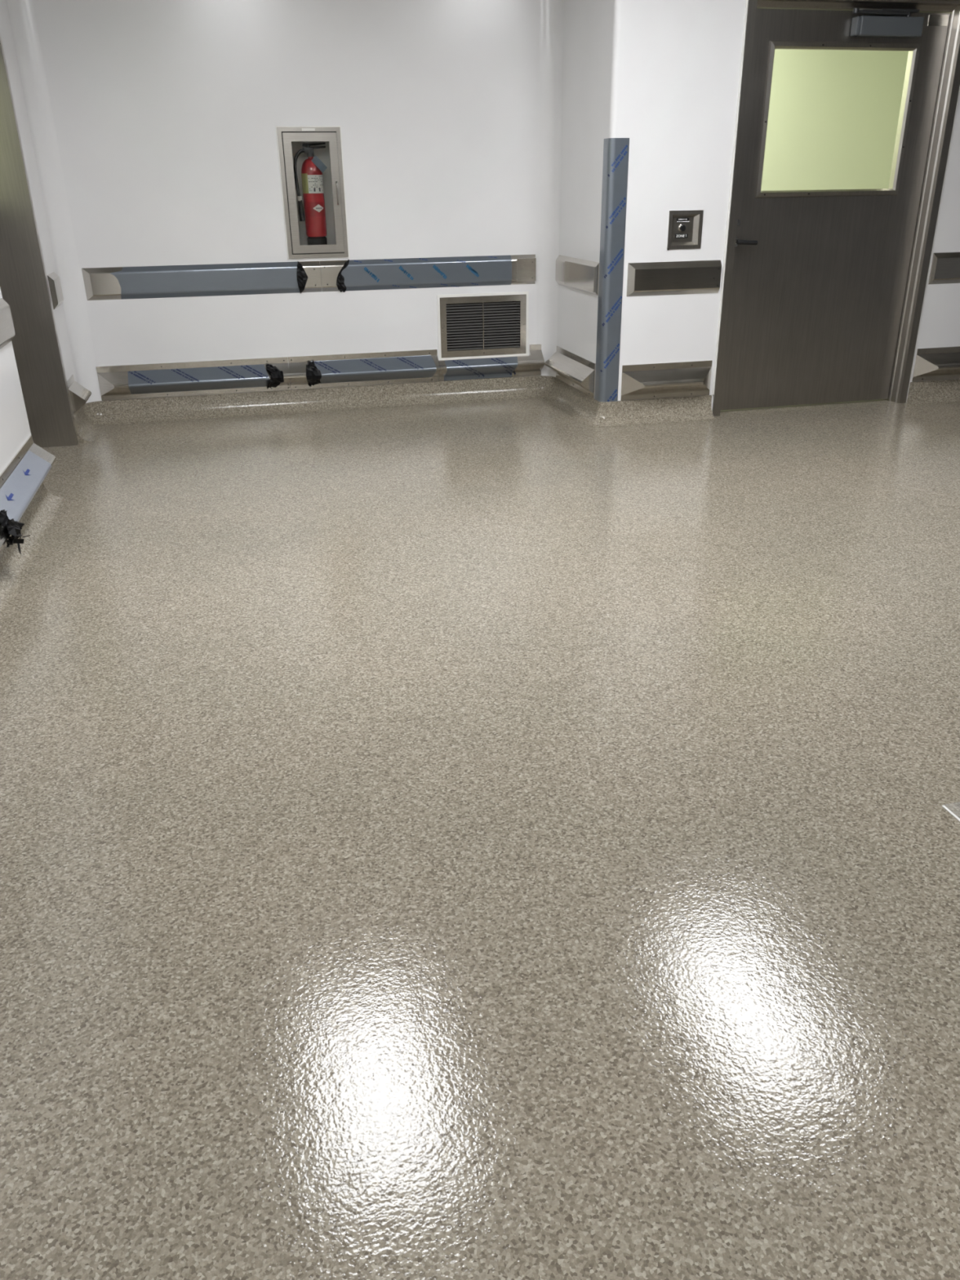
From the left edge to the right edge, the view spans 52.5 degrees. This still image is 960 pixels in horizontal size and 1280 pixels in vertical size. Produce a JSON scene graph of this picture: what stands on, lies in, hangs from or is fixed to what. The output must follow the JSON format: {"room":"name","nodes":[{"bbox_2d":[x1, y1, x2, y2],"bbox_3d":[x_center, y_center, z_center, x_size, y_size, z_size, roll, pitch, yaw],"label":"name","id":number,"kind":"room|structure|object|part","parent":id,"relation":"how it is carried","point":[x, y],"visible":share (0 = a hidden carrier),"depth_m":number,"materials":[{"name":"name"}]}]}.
{"room":"hospital corridor","nodes":[
{"label":"hospital corridor","id":0,"kind":"room"},
{"bbox_2d":[0,0,77,474],"bbox_3d":[-1.265,-0.517,0.977,0.030,2.750,9.942,-7,26,-12],"label":"wall","id":1,"kind":"structure","parent":0,"point":[6,28],"depth_m":4.97,"materials":[{"name":"white paint"}]},
{"bbox_2d":[0,297,15,349],"bbox_3d":[-1.608,-0.657,2.635,0.026,0.179,3.543,-7,26,-12],"label":"guard rail","id":2,"kind":"object","parent":1,"relation":"attached to","point":[7,333],"visible":1,"depth_m":4.07,"materials":[{"name":"silver metal"}]},
{"bbox_2d":[0,435,56,554],"bbox_3d":[-1.515,-0.079,2.812,0.152,0.204,3.740,-7,26,-12],"label":"guard rail","id":3,"kind":"object","parent":1,"relation":"attached to","point":[20,480],"visible":1,"depth_m":3.88,"materials":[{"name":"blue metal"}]},
{"bbox_2d":[5,493,14,500],"bbox_3d":[-1.802,-0.548,3.735,0.030,0.026,0.094,-7,26,-12],"label":"print","id":4,"kind":"object","parent":3,"relation":"attached to","point":[9,496],"depth_m":3.74,"materials":[{"name":"blue paint"}]},
{"bbox_2d":[22,469,30,475],"bbox_3d":[-1.889,-0.699,4.061,0.030,0.026,0.094,-7,26,-12],"label":"print","id":5,"kind":"object","parent":3,"relation":"attached to","point":[25,472],"depth_m":4.06,"materials":[{"name":"blue paint"}]},
{"bbox_2d":[0,481,66,631],"bbox_3d":[-0.999,0.992,0.847,0.093,0.139,8.355,-7,26,-12],"label":"baseboard","id":6,"kind":"structure","parent":1,"relation":"attached to","point":[41,513],"depth_m":3.87,"materials":[{"name":"plastic"}]},
{"bbox_2d":[0,32,78,447],"bbox_3d":[-2.311,-1.878,4.540,0.292,2.230,1.182,-7,26,-12],"label":"door","id":7,"kind":"structure","parent":1,"relation":"in","point":[24,284],"depth_m":5.15,"materials":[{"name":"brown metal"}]},
{"bbox_2d":[47,271,63,309],"bbox_3d":[-2.349,-1.938,5.400,0.026,0.179,0.245,-7,26,-12],"label":"guard rail","id":8,"kind":"object","parent":1,"relation":"attached to","point":[54,280],"visible":1,"depth_m":5.33,"materials":[{"name":"silver metal"}]},
{"bbox_2d":[66,374,91,418],"bbox_3d":[-2.302,-1.405,5.611,0.087,0.204,0.270,-7,26,-12],"label":"guard rail","id":9,"kind":"object","parent":1,"relation":"attached to","point":[79,395],"visible":0.97,"depth_m":5.51,"materials":[{"name":"silver metal"}]},
{"bbox_2d":[6,0,564,403],"bbox_3d":[-1.023,-2.755,5.762,3.137,2.750,0.210,-7,26,-12],"label":"wall","id":10,"kind":"structure","parent":0,"point":[153,123],"depth_m":5.70,"materials":[{"name":"white paint"}]},
{"bbox_2d":[96,356,290,400],"bbox_3d":[-1.762,-1.611,6.035,1.150,0.204,0.113,-7,26,-12],"label":"guard rail","id":11,"kind":"object","parent":10,"relation":"attached to","point":[268,374],"visible":1,"depth_m":6.05,"materials":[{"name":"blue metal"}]},
{"bbox_2d":[81,261,321,300],"bbox_3d":[-1.651,-2.159,5.854,1.382,0.191,0.038,-7,26,-12],"label":"guard rail","id":12,"kind":"object","parent":10,"relation":"attached to","point":[273,277],"visible":1,"depth_m":5.84,"materials":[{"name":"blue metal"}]},
{"bbox_2d":[275,125,349,259],"bbox_3d":[-1.008,-2.689,5.872,0.376,0.722,0.225,-7,26,-12],"label":"fire extinguisher cabinet","id":13,"kind":"object","parent":10,"relation":"attached to","point":[310,157],"visible":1,"depth_m":5.80,"materials":[{"name":"silver metal"}]},
{"bbox_3d":[-0.989,-2.660,5.810,0.226,0.568,0.003,-7,26,-12],"label":"glass pane","id":14,"kind":"part","parent":13,"relation":"part of","materials":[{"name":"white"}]},
{"bbox_3d":[-0.851,-2.670,5.814,0.010,0.129,0.033,-7,26,-12],"label":"pull handle","id":15,"kind":"part","parent":13,"relation":"part of","materials":[{"name":"silver metal"}]},
{"bbox_2d":[288,349,439,389],"bbox_3d":[-0.735,-1.731,6.258,0.962,0.204,0.108,-7,26,-12],"label":"guard rail","id":16,"kind":"object","parent":10,"relation":"attached to","point":[317,371],"visible":1,"depth_m":6.27,"materials":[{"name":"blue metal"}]},
{"bbox_2d":[73,375,716,443],"bbox_3d":[-0.502,-1.395,5.940,3.720,0.139,1.053,-7,26,-12],"label":"baseboard","id":17,"kind":"structure","parent":10,"relation":"attached to","point":[585,409],"depth_m":6.18,"materials":[{"name":"plastic"}]},
{"bbox_2d":[320,254,536,292],"bbox_3d":[-0.308,-2.314,6.142,1.380,0.190,0.038,-7,26,-12],"label":"guard rail","id":18,"kind":"object","parent":10,"relation":"attached to","point":[340,276],"visible":1,"depth_m":6.13,"materials":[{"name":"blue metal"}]},
{"bbox_2d":[436,291,528,359],"bbox_3d":[-0.001,-2.094,6.457,0.608,0.406,0.217,-7,26,-12],"label":"air vent","id":19,"kind":"object","parent":10,"relation":"in","point":[477,325],"visible":0.98,"depth_m":6.39,"materials":[{"name":"silver metal"}]},
{"bbox_2d":[438,344,544,381],"bbox_3d":[0.076,-1.828,6.441,0.709,0.205,0.089,-7,26,-12],"label":"guard rail","id":20,"kind":"object","parent":10,"relation":"attached to","point":[532,364],"visible":1,"depth_m":6.45,"materials":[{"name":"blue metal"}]},
{"bbox_2d":[0,397,959,1279],"bbox_3d":[1.357,-0.018,3.134,9.052,0.050,12.300,-7,26,-12],"label":"floor","id":21,"kind":"structure","parent":0,"point":[510,839],"depth_m":2.09,"materials":[{"name":"plastic"}]},
{"bbox_2d":[942,804,959,821],"bbox_3d":[1.140,0.402,2.179,0.136,0.003,0.155,-7,26,-12],"label":"scrap","id":22,"kind":"object","parent":21,"relation":"on","point":[944,806],"visible":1,"depth_m":2.20,"materials":[{"name":"white paper"}]},
{"bbox_2d":[557,0,638,400],"bbox_3d":[0.655,-2.718,5.628,0.120,2.750,0.850,-7,26,-12],"label":"wall","id":23,"kind":"structure","parent":0,"point":[600,36],"depth_m":5.51,"materials":[{"name":"white paint"}]},
{"bbox_2d":[544,346,595,398],"bbox_3d":[0.557,-1.694,6.137,0.087,0.204,0.742,-7,26,-12],"label":"guard rail","id":24,"kind":"object","parent":23,"relation":"attached to","point":[577,371],"visible":1,"depth_m":6.05,"materials":[{"name":"silver metal"}]},
{"bbox_2d":[555,254,599,295],"bbox_3d":[0.579,-2.215,5.899,0.028,0.179,0.737,-7,26,-12],"label":"guard rail","id":25,"kind":"object","parent":23,"relation":"attached to","point":[580,274],"visible":1,"depth_m":5.83,"materials":[{"name":"silver metal"}]},
{"bbox_2d":[619,0,959,408],"bbox_3d":[2.863,-2.794,5.720,4.225,2.750,0.030,-7,26,-12],"label":"wall","id":26,"kind":"structure","parent":0,"point":[688,52],"depth_m":5.35,"materials":[{"name":"white paint"}]},
{"bbox_2d":[594,137,629,401],"bbox_3d":[0.730,-2.049,5.503,0.148,1.400,0.062,12,28,26],"label":"guard","id":27,"kind":"object","parent":26,"relation":"attached to","point":[615,150],"visible":1,"depth_m":5.46,"materials":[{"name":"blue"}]},
{"bbox_2d":[620,360,711,400],"bbox_3d":[1.121,-1.531,5.771,0.570,0.204,0.087,-7,26,-12],"label":"guard rail","id":28,"kind":"object","parent":26,"relation":"attached to","point":[682,379],"visible":1,"depth_m":5.77,"materials":[{"name":"silver metal"}]},
{"bbox_2d":[626,260,721,296],"bbox_3d":[1.111,-2.062,5.556,0.565,0.179,0.028,-7,26,-12],"label":"guard rail","id":29,"kind":"object","parent":26,"relation":"attached to","point":[699,277],"visible":1,"depth_m":5.55,"materials":[{"name":"silver metal"}]},
{"bbox_2d":[666,209,703,250],"bbox_3d":[1.147,-2.304,5.474,0.205,0.203,0.032,-7,26,-12],"label":"switch plate","id":30,"kind":"object","parent":26,"relation":"attached to","point":[685,227],"visible":1,"depth_m":5.46,"materials":[{"name":"silver metal"}]},
{"bbox_3d":[1.137,-2.281,5.498,0.076,0.021,0.002,-7,26,-12],"label":"zone name plate","id":31,"kind":"part","parent":30,"relation":"part of","materials":[{"name":"black"}]},
{"bbox_3d":[1.137,-2.349,5.467,0.074,0.010,0.002,-7,26,-12],"label":"name plate","id":32,"kind":"part","parent":30,"relation":"part of","materials":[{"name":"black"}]},
{"bbox_3d":[1.137,-2.360,5.461,0.074,0.011,0.002,-7,26,-12],"label":"name plate","id":33,"kind":"part","parent":30,"relation":"part of","materials":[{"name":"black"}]},
{"bbox_2d":[671,213,699,245],"bbox_3d":[1.149,-2.308,5.479,0.164,0.160,0.021,-7,26,-12],"label":"switch","id":34,"kind":"object","parent":30,"relation":"on","point":[685,228],"depth_m":5.49,"materials":[{"name":"silver metal"}]},
{"bbox_2d":[711,0,959,416],"bbox_3d":[2.044,-2.484,5.698,1.367,2.230,0.150,-7,26,-12],"label":"door","id":35,"kind":"structure","parent":26,"relation":"in","point":[846,109],"depth_m":5.68,"materials":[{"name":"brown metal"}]},
{"bbox_3d":[1.543,-2.296,5.624,0.124,0.031,0.029,-7,26,-12],"label":"lever","id":36,"kind":"part","parent":35,"relation":"part of","materials":[{"name":"black metal"}]},
{"bbox_3d":[2.049,-1.570,6.150,1.198,0.130,0.002,-7,26,-12],"label":"kick plate","id":37,"kind":"part","parent":35,"relation":"part of","materials":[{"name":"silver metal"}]},
{"bbox_3d":[2.177,-3.399,5.278,0.377,0.029,0.030,-10,27,-19],"label":"closer arm","id":38,"kind":"part","parent":35,"relation":"part of","materials":[{"name":"grey metal"}]},
{"bbox_3d":[2.549,-3.445,5.415,0.124,0.052,0.003,-7,26,-12],"label":"corner plate","id":39,"kind":"part","parent":35,"relation":"part of","materials":[{"name":"silver metal"}]},
{"bbox_2d":[906,378,959,405],"bbox_3d":[3.848,-1.687,6.427,2.263,0.139,0.093,-7,26,-12],"label":"baseboard","id":40,"kind":"structure","parent":26,"relation":"attached to","point":[945,391],"depth_m":6.25,"materials":[{"name":"plastic"}]},
{"bbox_2d":[911,346,959,382],"bbox_3d":[3.536,-1.810,6.289,1.600,0.204,0.087,-7,26,-12],"label":"guard rail","id":41,"kind":"object","parent":26,"relation":"attached to","point":[941,363],"visible":1,"depth_m":6.15,"materials":[{"name":"silver metal"}]},
{"bbox_2d":[928,252,959,284],"bbox_3d":[3.521,-2.341,6.074,1.600,0.179,0.026,-7,26,-12],"label":"guard rail","id":42,"kind":"object","parent":26,"relation":"attached to","point":[945,266],"visible":1,"depth_m":5.92,"materials":[{"name":"silver metal"}]}
]}

